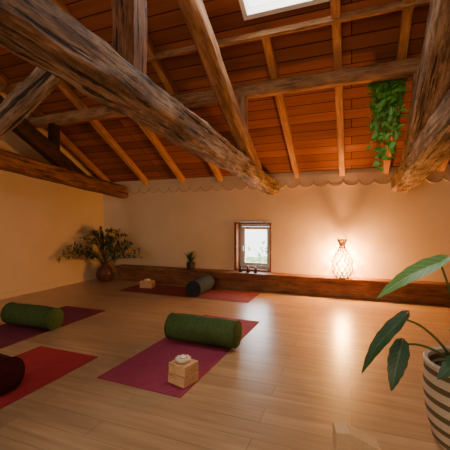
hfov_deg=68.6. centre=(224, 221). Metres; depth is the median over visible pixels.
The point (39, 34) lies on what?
roof truss
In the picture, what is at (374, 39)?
ceiling
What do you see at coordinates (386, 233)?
wall
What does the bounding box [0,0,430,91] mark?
joist
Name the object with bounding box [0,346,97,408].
yoga mat
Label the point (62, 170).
roof truss
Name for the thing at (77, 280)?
baseboard
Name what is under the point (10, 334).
yoga mat
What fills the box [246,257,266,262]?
lawn
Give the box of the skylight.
[239,0,329,20]
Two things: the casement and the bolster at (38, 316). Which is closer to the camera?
the bolster at (38, 316)
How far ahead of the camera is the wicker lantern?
5.22 m
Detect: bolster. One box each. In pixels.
[0,302,63,329]
[0,353,24,395]
[164,312,241,348]
[186,275,214,296]
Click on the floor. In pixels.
(297, 372)
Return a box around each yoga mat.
[0,306,105,348]
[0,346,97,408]
[97,315,259,397]
[118,284,259,302]
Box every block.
[140,280,154,287]
[168,371,197,388]
[169,359,197,377]
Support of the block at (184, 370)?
on the block at (182, 382)
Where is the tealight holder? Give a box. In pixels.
[175,354,190,362]
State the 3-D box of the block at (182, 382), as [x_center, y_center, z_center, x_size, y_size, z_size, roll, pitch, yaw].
[-0.312,1.154,2.466,0.170,0.074,0.155,0,0,38]
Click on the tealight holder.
(182, 358)
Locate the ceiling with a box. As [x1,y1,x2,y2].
[0,0,449,181]
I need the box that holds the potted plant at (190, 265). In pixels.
[185,252,194,268]
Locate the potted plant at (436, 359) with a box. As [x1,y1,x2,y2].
[361,254,449,449]
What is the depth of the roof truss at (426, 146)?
2.90 m
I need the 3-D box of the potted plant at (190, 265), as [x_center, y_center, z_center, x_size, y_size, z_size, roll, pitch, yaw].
[-0.669,0.714,6.270,0.371,0.360,0.254,0,0,21]
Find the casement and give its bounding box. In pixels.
[240,224,269,268]
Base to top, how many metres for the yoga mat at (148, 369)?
0.006 m
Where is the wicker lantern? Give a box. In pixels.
[331,236,352,278]
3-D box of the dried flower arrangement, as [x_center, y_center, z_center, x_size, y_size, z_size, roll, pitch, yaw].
[-2.258,0.632,6.213,1.362,1.136,1.195,0,0,21]
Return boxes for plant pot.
[423,345,449,449]
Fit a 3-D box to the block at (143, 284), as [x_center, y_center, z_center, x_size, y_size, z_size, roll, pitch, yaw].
[-1.412,1.131,6.005,0.240,0.120,0.140,0,0,15]
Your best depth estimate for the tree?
14.68 m
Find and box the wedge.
[333,422,380,449]
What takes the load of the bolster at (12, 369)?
on the yoga mat at (43, 365)
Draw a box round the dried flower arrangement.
[55,226,143,281]
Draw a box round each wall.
[0,84,102,293]
[103,164,449,281]
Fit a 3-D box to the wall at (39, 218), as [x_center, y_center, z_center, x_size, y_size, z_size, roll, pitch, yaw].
[-4.685,-1.306,2.334,0.300,5.011,10.540,0,0,21]
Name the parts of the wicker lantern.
bulb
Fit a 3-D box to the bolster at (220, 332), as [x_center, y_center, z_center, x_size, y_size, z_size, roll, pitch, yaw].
[-0.207,1.059,3.250,0.778,0.256,0.263,0,0,22]
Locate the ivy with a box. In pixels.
[365,77,407,171]
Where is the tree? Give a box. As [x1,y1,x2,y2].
[246,241,266,262]
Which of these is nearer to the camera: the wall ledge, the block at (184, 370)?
the block at (184, 370)
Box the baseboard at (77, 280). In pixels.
[0,275,96,299]
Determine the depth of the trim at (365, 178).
5.69 m
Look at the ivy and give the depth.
3.78 m
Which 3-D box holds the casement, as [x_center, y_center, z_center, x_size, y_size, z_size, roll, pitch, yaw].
[0.588,0.450,6.193,0.620,0.820,0.075,0,0,21]
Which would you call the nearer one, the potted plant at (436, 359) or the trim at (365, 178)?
the potted plant at (436, 359)
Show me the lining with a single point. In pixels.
(236, 224)
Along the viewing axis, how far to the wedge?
1.72 m
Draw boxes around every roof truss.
[0,0,278,193]
[0,96,127,198]
[390,0,449,193]
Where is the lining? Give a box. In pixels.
[234,222,270,271]
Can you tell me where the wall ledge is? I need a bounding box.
[115,264,449,305]
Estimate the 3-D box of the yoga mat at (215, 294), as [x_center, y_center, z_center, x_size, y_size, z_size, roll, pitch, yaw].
[-0.632,1.196,5.652,2.370,0.006,0.700,0,0,21]
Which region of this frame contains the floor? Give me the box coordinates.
[0,278,449,449]
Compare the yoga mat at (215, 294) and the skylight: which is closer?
the skylight
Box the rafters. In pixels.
[0,0,449,184]
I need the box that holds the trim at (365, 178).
[120,168,449,193]

